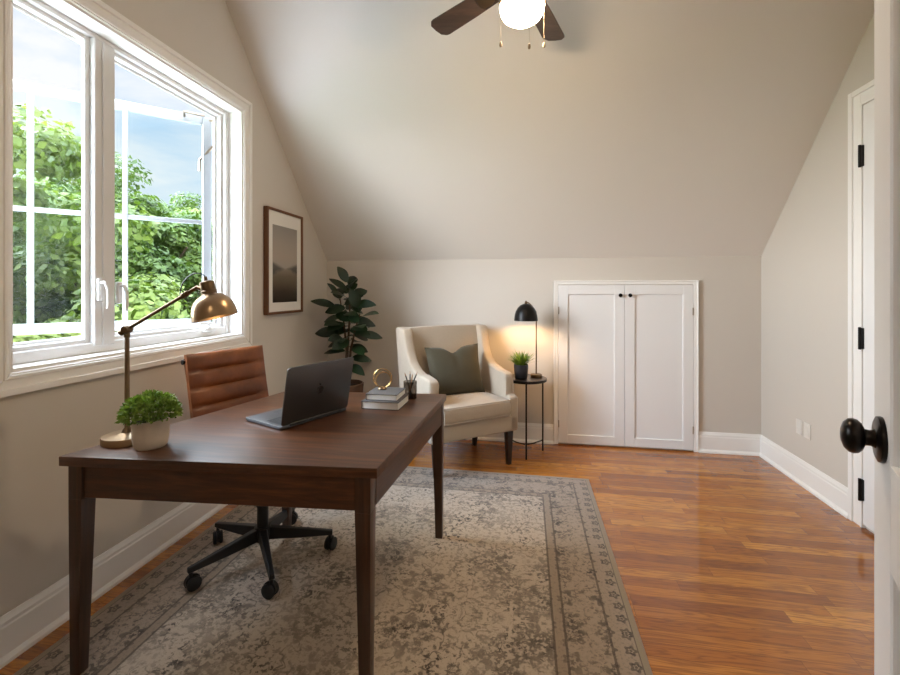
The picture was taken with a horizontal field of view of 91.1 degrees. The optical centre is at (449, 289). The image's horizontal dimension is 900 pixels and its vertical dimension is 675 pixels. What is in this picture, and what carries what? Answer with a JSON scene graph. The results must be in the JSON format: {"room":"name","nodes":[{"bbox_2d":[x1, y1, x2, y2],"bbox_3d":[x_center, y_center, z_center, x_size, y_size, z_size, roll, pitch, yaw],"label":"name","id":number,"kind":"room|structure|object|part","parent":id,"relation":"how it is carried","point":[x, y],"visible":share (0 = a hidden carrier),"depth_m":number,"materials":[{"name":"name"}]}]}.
{"room":"home office","nodes":[
{"label":"home office","id":0,"kind":"room"},
{"bbox_2d":[0,0,326,616],"bbox_3d":[-1.561,-0.300,2.155,0.200,3.200,3.927,0,0,10],"label":"wall","id":1,"kind":"structure","parent":0,"point":[39,427],"depth_m":2.08,"materials":[{"name":"paint"}]},
{"bbox_2d":[0,502,227,668],"bbox_3d":[-1.448,1.220,2.136,0.030,0.160,3.927,0,0,10],"label":"baseboard","id":2,"kind":"structure","parent":1,"relation":"attached to","point":[25,625],"depth_m":1.89,"materials":[{"name":"white paint"}]},
{"bbox_2d":[0,0,251,397],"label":"window","id":3,"kind":"structure","parent":1,"relation":"in","point":[107,38],"depth_m":2.04,"materials":[{"name":"white paint"}]},
{"bbox_3d":[-1.550,0.018,1.974,0.055,0.136,0.025,0,0,1],"label":"handle","id":4,"kind":"part","parent":3,"relation":"part of","materials":[{"name":"white plastic"}]},
{"bbox_3d":[-2.045,-0.428,2.473,1.250,1.333,0.040,0,0,-35],"label":"sash","id":5,"kind":"part","parent":3,"relation":"part of","materials":[{"name":"white wood"}]},
{"bbox_3d":[-1.534,0.033,2.067,0.055,0.136,0.025,0,0,1],"label":"handle","id":6,"kind":"part","parent":3,"relation":"part of","materials":[{"name":"white plastic"}]},
{"bbox_3d":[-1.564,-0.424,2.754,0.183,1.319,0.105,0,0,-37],"label":"hinge arm","id":7,"kind":"part","parent":3,"relation":"part of","materials":[{"name":"silver metal"}]},
{"bbox_3d":[-1.457,0.222,2.630,0.058,0.062,0.161,0,0,10],"label":"crank handle","id":8,"kind":"part","parent":3,"relation":"part of","materials":[{"name":"white plastic"}]},
{"bbox_2d":[263,206,302,314],"bbox_3d":[-1.244,-0.202,3.323,0.033,0.764,0.500,0,0,10],"label":"framed picture","id":9,"kind":"object","parent":1,"relation":"attached to","point":[282,230],"visible":1,"depth_m":3.27,"materials":[{"name":"brown wood"}]},
{"bbox_2d":[273,224,296,302],"bbox_3d":[-1.239,-0.186,3.322,0.001,0.563,0.340,0,0,10],"label":"print","id":10,"kind":"object","parent":9,"relation":"attached to","point":[284,235],"depth_m":3.31},
{"bbox_2d":[0,439,873,674],"bbox_3d":[0.021,1.375,0.720,4.600,0.150,6.627,0,0,10],"label":"floor","id":11,"kind":"structure","parent":0,"point":[727,565],"depth_m":2.12,"materials":[{"name":"brown wood"}]},
{"bbox_2d":[13,466,652,674],"bbox_3d":[-0.333,1.294,1.824,2.114,0.010,2.765,0,0,10],"label":"area rug","id":12,"kind":"object","parent":11,"relation":"on","point":[523,577],"visible":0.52,"depth_m":1.85,"materials":[{"name":"beige fabric"}]},
{"bbox_2d":[59,392,445,674],"bbox_3d":[-0.655,0.920,1.889,1.107,0.740,1.070,0,0,10],"label":"desk","id":13,"kind":"object","parent":12,"relation":"on","point":[349,459],"visible":0.8,"depth_m":1.47,"materials":[{"name":"brown wood"}]},
{"bbox_3d":[-1.245,0.936,1.495,0.052,0.706,0.052,0,0,10],"label":"leg","id":14,"kind":"part","parent":13,"relation":"part of","materials":[{"name":"brown wood"}]},
{"bbox_2d":[115,389,182,450],"bbox_3d":[-1.050,0.450,1.549,0.207,0.200,0.204,0,0,10],"label":"potted plant","id":15,"kind":"object","parent":13,"relation":"on","point":[150,431],"visible":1,"depth_m":1.51,"materials":[{"name":"green plant"}]},
{"bbox_3d":[-1.050,0.501,1.550,0.114,0.097,0.114,0,0,10],"label":"pot","id":16,"kind":"part","parent":15,"relation":"part of","materials":[{"name":"beige ceramic"}]},
{"bbox_2d":[100,273,237,447],"bbox_3d":[-1.013,0.244,1.599,0.477,0.611,0.157,0,0,2],"label":"desk lamp","id":17,"kind":"object","parent":13,"relation":"on","point":[212,304],"visible":0.91,"depth_m":1.58,"materials":[{"name":"gold metal"}]},
{"bbox_3d":[-1.062,0.078,1.604,0.273,0.170,0.020,0,0,0],"label":"arm","id":18,"kind":"part","parent":17,"relation":"part of","materials":[{"name":"gold metal"}]},
{"bbox_3d":[-0.933,-0.016,1.600,0.100,0.090,0.005,0,0,5],"label":"cord","id":19,"kind":"part","parent":17,"relation":"part of","materials":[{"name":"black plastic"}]},
{"bbox_2d":[199,276,216,294],"bbox_3d":[-0.871,-0.010,1.596,0.064,0.074,0.060,0,0,10],"label":"socket","id":20,"kind":"object","parent":17,"relation":"attached to","point":[207,287],"depth_m":1.58,"materials":[{"name":"gold metal"}]},
{"bbox_3d":[-0.850,0.065,1.596,0.152,0.110,0.152,0,0,10],"label":"lamp shade","id":21,"kind":"part","parent":17,"relation":"part of","materials":[{"name":"gold metal"}]},
{"bbox_3d":[-0.868,0.936,2.356,0.052,0.706,0.052,0,0,10],"label":"leg","id":22,"kind":"part","parent":13,"relation":"part of","materials":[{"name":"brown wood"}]},
{"bbox_2d":[246,357,353,429],"bbox_3d":[-0.645,0.425,1.915,0.290,0.249,0.345,0,0,34],"label":"laptop","id":23,"kind":"object","parent":13,"relation":"on","point":[314,391],"visible":1,"depth_m":1.83,"materials":[{"name":"grey metal"}]},
{"bbox_3d":[-0.545,0.418,1.848,0.051,0.234,0.345,0,0,34],"label":"lid","id":24,"kind":"part","parent":23,"relation":"part of","materials":[{"name":"grey metal"}]},
{"bbox_3d":[-0.269,0.936,1.403,0.052,0.706,0.052,0,0,10],"label":"leg","id":25,"kind":"part","parent":13,"relation":"part of","materials":[{"name":"brown wood"}]},
{"bbox_2d":[361,394,408,410],"bbox_3d":[-0.305,0.531,2.101,0.178,0.037,0.172,0,0,11],"label":"book","id":26,"kind":"object","parent":13,"relation":"on","point":[365,404],"visible":0.67,"depth_m":2.02,"materials":[{"name":"white paper"}]},
{"bbox_2d":[366,387,405,400],"bbox_3d":[-0.304,0.498,2.107,0.150,0.030,0.150,0,0,10],"label":"book","id":27,"kind":"object","parent":26,"relation":"on","point":[391,393],"visible":1,"depth_m":2.05,"materials":[{"name":"grey paper"}]},
{"bbox_2d":[373,368,391,389],"bbox_3d":[-0.327,0.432,2.140,0.085,0.100,0.046,0,0,-21],"label":"ring ornament","id":28,"kind":"object","parent":27,"relation":"on","point":[381,387],"visible":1,"depth_m":2.13,"materials":[{"name":"gold metal"}]},
{"bbox_3d":[-0.063,0.936,2.297,0.052,0.706,0.052,0,0,10],"label":"leg","id":29,"kind":"part","parent":13,"relation":"part of","materials":[{"name":"brown wood"}]},
{"bbox_2d":[181,345,336,599],"bbox_3d":[-0.923,0.800,2.127,0.635,0.979,0.643,0,0,31],"label":"office chair","id":30,"kind":"object","parent":12,"relation":"on","point":[218,380],"visible":0.59,"depth_m":2.16,"materials":[{"name":"leather"}]},
{"bbox_3d":[-1.021,1.176,1.992,0.043,0.071,0.295,0,0,43],"label":"arm","id":31,"kind":"part","parent":30,"relation":"part of","materials":[{"name":"black plastic"}]},
{"bbox_3d":[-1.109,0.564,2.260,0.145,0.507,0.415,0,0,31],"label":"backrest","id":32,"kind":"part","parent":30,"relation":"part of","materials":[{"name":"leather"}]},
{"bbox_3d":[-1.062,1.176,2.197,0.295,0.071,0.043,0,0,25],"label":"arm","id":33,"kind":"part","parent":30,"relation":"part of","materials":[{"name":"black plastic"}]},
{"bbox_3d":[-0.814,1.176,1.968,0.043,0.071,0.295,0,0,-29],"label":"arm","id":34,"kind":"part","parent":30,"relation":"part of","materials":[{"name":"black plastic"}]},
{"bbox_3d":[-0.880,1.176,2.299,0.043,0.071,0.295,0,0,7],"label":"arm","id":35,"kind":"part","parent":30,"relation":"part of","materials":[{"name":"black plastic"}]},
{"bbox_3d":[-0.727,1.176,2.158,0.295,0.071,0.043,0,0,-11],"label":"arm","id":36,"kind":"part","parent":30,"relation":"part of","materials":[{"name":"black plastic"}]},
{"bbox_2d":[311,267,382,391],"bbox_3d":[-0.797,0.557,3.599,0.552,1.486,0.458,0,0,39],"label":"rubber plant","id":37,"kind":"object","parent":11,"relation":"on","point":[354,302],"visible":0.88,"depth_m":3.59,"materials":[{"name":"green plant"}]},
{"bbox_3d":[-0.816,0.390,3.613,0.187,0.821,0.045,0,0,24],"label":"stem","id":38,"kind":"part","parent":37,"relation":"part of","materials":[{"name":"brown plant"}]},
{"bbox_3d":[-0.856,1.032,3.624,0.292,0.535,0.292,0,0,10],"label":"planter","id":39,"kind":"part","parent":37,"relation":"part of","materials":[{"name":"brown ceramic"}]},
{"bbox_2d":[396,324,517,477],"bbox_3d":[0.053,0.796,3.376,0.759,1.007,0.649,0,0,-27],"label":"armchair","id":40,"kind":"object","parent":11,"relation":"on","point":[473,415],"visible":0.62,"depth_m":3.29,"materials":[{"name":"fabric"}]},
{"bbox_3d":[-0.241,0.668,3.238,0.110,0.750,0.624,0,0,-27],"label":"wing arm","id":41,"kind":"part","parent":40,"relation":"part of","materials":[{"name":"fabric"}]},
{"bbox_3d":[-0.096,1.163,3.012,0.052,0.250,0.052,0,0,-27],"label":"leg","id":42,"kind":"part","parent":40,"relation":"part of","materials":[{"name":"brown wood"}]},
{"bbox_3d":[-0.047,0.598,3.570,0.640,0.605,0.183,0,0,-27],"label":"backrest","id":43,"kind":"part","parent":40,"relation":"part of","materials":[{"name":"fabric"}]},
{"bbox_2d":[424,343,484,394],"bbox_3d":[0.040,0.620,3.390,0.463,0.378,0.179,0,0,-23],"label":"throw pillow","id":44,"kind":"object","parent":40,"relation":"on","point":[458,372],"visible":0.94,"depth_m":3.33,"materials":[{"name":"green fabric"}]},
{"bbox_3d":[0.066,0.985,3.352,0.710,0.120,0.545,0,0,-27],"label":"seat frame","id":45,"kind":"part","parent":40,"relation":"part of","materials":[{"name":"fabric"}]},
{"bbox_3d":[0.212,1.169,3.678,0.052,0.262,0.061,0,0,-27],"label":"leg","id":46,"kind":"part","parent":40,"relation":"part of","materials":[{"name":"brown wood"}]},
{"bbox_2d":[444,391,510,424],"bbox_3d":[0.097,0.856,3.292,0.560,0.132,0.460,0,0,-27],"label":"seat cushion","id":47,"kind":"object","parent":40,"relation":"on","point":[487,406],"depth_m":3.13,"materials":[{"name":"fabric"}]},
{"bbox_3d":[0.336,0.668,3.536,0.110,0.750,0.624,0,0,-27],"label":"wing arm","id":48,"kind":"part","parent":40,"relation":"part of","materials":[{"name":"fabric"}]},
{"bbox_3d":[0.437,1.169,3.288,0.052,0.262,0.052,0,0,-27],"label":"leg","id":49,"kind":"part","parent":40,"relation":"part of","materials":[{"name":"brown wood"}]},
{"bbox_2d":[512,374,546,459],"bbox_3d":[0.603,1.001,3.524,0.333,0.598,0.333,0,0,10],"label":"side table","id":50,"kind":"object","parent":11,"relation":"on","point":[529,380],"visible":0.56,"depth_m":3.40,"materials":[{"name":"black metal"}]},
{"bbox_2d":[507,351,538,379],"bbox_3d":[0.545,0.586,3.476,0.288,0.231,0.238,0,0,-34],"label":"grass plant","id":51,"kind":"object","parent":50,"relation":"on","point":[520,367],"visible":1,"depth_m":3.43,"materials":[{"name":"green plant"}]},
{"bbox_3d":[0.559,0.645,3.475,0.112,0.113,0.112,0,0,10],"label":"pot","id":52,"kind":"part","parent":51,"relation":"part of","materials":[{"name":"black ceramic"}]},
{"bbox_3d":[0.583,1.011,3.375,0.013,0.578,0.013,0,0,10],"label":"leg","id":53,"kind":"part","parent":50,"relation":"part of","materials":[{"name":"black metal"}]},
{"bbox_2d":[514,301,541,377],"bbox_3d":[0.619,0.395,3.533,0.212,0.614,0.188,0,0,27],"label":"table lamp","id":54,"kind":"object","parent":50,"relation":"on","point":[524,312],"visible":1,"depth_m":3.49,"materials":[{"name":"black metal"}]},
{"bbox_3d":[0.609,0.181,3.538,0.188,0.137,0.188,0,0,10],"label":"lamp shade","id":55,"kind":"part","parent":54,"relation":"part of","materials":[{"name":"black metal"}]},
{"bbox_3d":[0.748,1.011,3.561,0.013,0.578,0.013,0,0,10],"label":"leg","id":56,"kind":"part","parent":50,"relation":"part of","materials":[{"name":"black metal"}]},
{"bbox_2d":[327,256,760,450],"bbox_3d":[0.672,0.518,3.869,4.030,1.563,0.200,0,0,10],"label":"wall","id":57,"kind":"structure","parent":0,"point":[488,292],"depth_m":3.75,"materials":[{"name":"paint"}]},
{"bbox_2d":[468,422,553,443],"bbox_3d":[-0.132,1.220,3.889,2.038,0.160,0.030,0,0,10],"label":"baseboard","id":58,"kind":"structure","parent":57,"relation":"attached to","point":[534,430],"depth_m":3.75,"materials":[{"name":"white paint"}]},
{"bbox_2d":[558,285,623,445],"bbox_3d":[1.168,0.625,3.657,0.528,1.322,0.053,0,0,10],"label":"door","id":59,"kind":"structure","parent":57,"relation":"in","point":[590,317],"depth_m":3.67,"materials":[{"name":"white paint"}]},
{"bbox_2d":[554,280,698,451],"bbox_3d":[1.430,0.613,3.625,1.128,1.374,0.028,0,0,10],"label":"trim","id":60,"kind":"structure","parent":57,"relation":"attached to","point":[695,283],"depth_m":3.58,"materials":[{"name":"white paint"}]},
{"bbox_2d":[624,285,693,449],"bbox_3d":[1.689,0.625,3.568,0.524,1.322,0.053,0,0,10],"label":"door","id":61,"kind":"structure","parent":57,"relation":"in","point":[658,319],"depth_m":3.58,"materials":[{"name":"white paint"}]},
{"bbox_2d":[699,432,760,455],"bbox_3d":[2.213,1.220,3.491,0.464,0.160,0.030,0,0,10],"label":"baseboard","id":62,"kind":"structure","parent":57,"relation":"attached to","point":[709,442],"depth_m":3.49,"materials":[{"name":"white paint"}]},
{"bbox_2d":[225,0,873,260],"bbox_3d":[0.332,-1.100,1.864,4.030,2.100,4.267,0,0,10],"label":"ceiling","id":63,"kind":"structure","parent":0,"point":[652,128],"depth_m":2.94,"materials":[{"name":"paint"}]},
{"bbox_2d":[431,0,564,48],"bbox_3d":[0.343,-1.426,1.842,0.992,0.946,1.037,0,0,10],"label":"ceiling fan","id":64,"kind":"object","parent":63,"relation":"hanging from","point":[519,14],"visible":1,"depth_m":2.05,"materials":[{"name":"brown metal"}]},
{"bbox_3d":[0.059,-1.312,2.101,0.118,0.028,0.378,0,0,-44],"label":"blade","id":65,"kind":"part","parent":64,"relation":"part of","materials":[{"name":"brown wood"}]},
{"bbox_3d":[0.302,-1.151,1.850,0.186,0.073,0.186,0,0,10],"label":"lamp shade","id":66,"kind":"part","parent":64,"relation":"part of","materials":[{"name":"white glass"}]},
{"bbox_3d":[0.466,-1.312,2.158,0.118,0.028,0.378,0,0,28],"label":"blade","id":67,"kind":"part","parent":64,"relation":"part of","materials":[{"name":"brown wood"}]},
{"bbox_2d":[761,14,873,533],"bbox_3d":[2.215,-0.300,1.514,0.200,3.200,3.927,0,0,10],"label":"wall","id":68,"kind":"structure","parent":0,"point":[804,259],"depth_m":2.83,"materials":[{"name":"paint"}]},
{"bbox_2d":[796,418,801,434],"bbox_3d":[2.359,0.928,2.984,0.007,0.100,0.062,0,0,10],"label":"wall outlet","id":69,"kind":"object","parent":68,"relation":"attached to","point":[798,421],"visible":1,"depth_m":2.98,"materials":[{"name":"white plastic"}]},
{"bbox_2d":[759,435,847,518],"bbox_3d":[2.348,1.220,2.986,0.030,0.160,0.980,0,0,10],"label":"baseboard","id":70,"kind":"structure","parent":68,"relation":"attached to","point":[828,490],"depth_m":2.87,"materials":[{"name":"white paint"}]},
{"bbox_2d":[804,422,810,439],"bbox_3d":[2.344,0.928,2.896,0.007,0.100,0.062,0,0,10],"label":"wall outlet","id":71,"kind":"object","parent":68,"relation":"attached to","point":[807,427],"visible":1,"depth_m":2.89,"materials":[{"name":"white plastic"}]},
{"bbox_2d":[848,79,873,527],"bbox_3d":[2.172,0.098,1.937,0.026,2.404,1.146,0,0,10],"label":"trim","id":72,"kind":"structure","parent":68,"relation":"attached to","point":[864,94],"depth_m":2.46,"materials":[{"name":"white paint"}]},
{"bbox_2d":[858,100,873,531],"bbox_3d":[2.166,0.139,1.924,0.048,2.279,0.996,0,0,10],"label":"door","id":73,"kind":"structure","parent":68,"relation":"in","point":[865,151],"depth_m":2.36,"materials":[{"name":"white paint"}]},
{"bbox_3d":[-0.013,-0.300,-0.170,4.030,3.200,0.140,0,0,10],"label":"wall","id":74,"kind":"structure","parent":0,"visible":0},
{"bbox_2d":[840,0,899,674],"bbox_3d":[0.452,0.118,0.325,0.146,2.340,1.050,0,0,35],"label":"door","id":75,"kind":"structure","parent":74,"relation":"in","point":[883,436],"depth_m":0.70,"materials":[{"name":"white paint"}]},
{"label":"outside","id":76,"kind":"structure","parent":0,"visible":0},
{"bbox_3d":[-28.078,4.600,19.979,57.950,0.200,90.000,0,0,10],"label":"ground","id":77,"kind":"structure","parent":76,"visible":0},
{"bbox_2d":[13,333,64,342],"bbox_3d":[-4.139,2.446,4.787,3.013,4.115,3.097,0,0,-28],"label":"shrub","id":78,"kind":"object","parent":77,"relation":"on","point":[32,337],"visible":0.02,"depth_m":4.75,"materials":[{"name":"green plant"}]},
{"bbox_2d":[13,176,79,322],"bbox_3d":[-10.175,0.604,8.439,5.310,7.808,5.704,0,0,15],"label":"leafy tree","id":79,"kind":"object","parent":77,"relation":"on","point":[16,242],"visible":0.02,"depth_m":9.52,"materials":[{"name":"green plant"}]},
{"bbox_2d":[19,170,159,305],"bbox_3d":[-10.607,0.441,12.524,5.504,8.136,5.258,0,0,-29],"label":"leafy tree","id":80,"kind":"object","parent":77,"relation":"on","point":[69,179],"visible":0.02,"depth_m":11.91,"materials":[{"name":"green plant"}]},
{"bbox_2d":[13,102,192,341],"bbox_3d":[-6.381,1.295,6.037,5.245,7.014,5.544,0,0,-42],"label":"leafy tree","id":81,"kind":"object","parent":77,"relation":"on","point":[54,154],"visible":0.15,"depth_m":5.84,"materials":[{"name":"green plant"}]},
{"bbox_2d":[13,152,212,335],"bbox_3d":[-6.788,0.910,9.290,5.015,7.196,4.669,0,0,-31],"label":"leafy tree","id":82,"kind":"object","parent":77,"relation":"on","point":[164,256],"visible":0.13,"depth_m":8.30,"materials":[{"name":"green plant"}]},
{"bbox_2d":[159,191,201,214],"bbox_3d":[-11.094,0.257,18.632,5.409,8.503,5.035,0,0,-44],"label":"leafy tree","id":83,"kind":"object","parent":77,"relation":"on","point":[180,201],"visible":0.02,"depth_m":17.68,"materials":[{"name":"green plant"}]},
{"bbox_2d":[168,218,212,321],"bbox_3d":[-4.678,0.978,10.941,4.442,7.061,4.244,0,0,15],"label":"leafy tree","id":84,"kind":"object","parent":77,"relation":"on","point":[190,300],"visible":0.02,"depth_m":9.71,"materials":[{"name":"green plant"}]},
{"bbox_2d":[172,207,212,296],"bbox_3d":[-7.093,0.915,14.535,4.851,7.187,4.590,0,0,5],"label":"leafy tree","id":85,"kind":"object","parent":77,"relation":"on","point":[196,211],"visible":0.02,"depth_m":14.01,"materials":[{"name":"green plant"}]}
]}

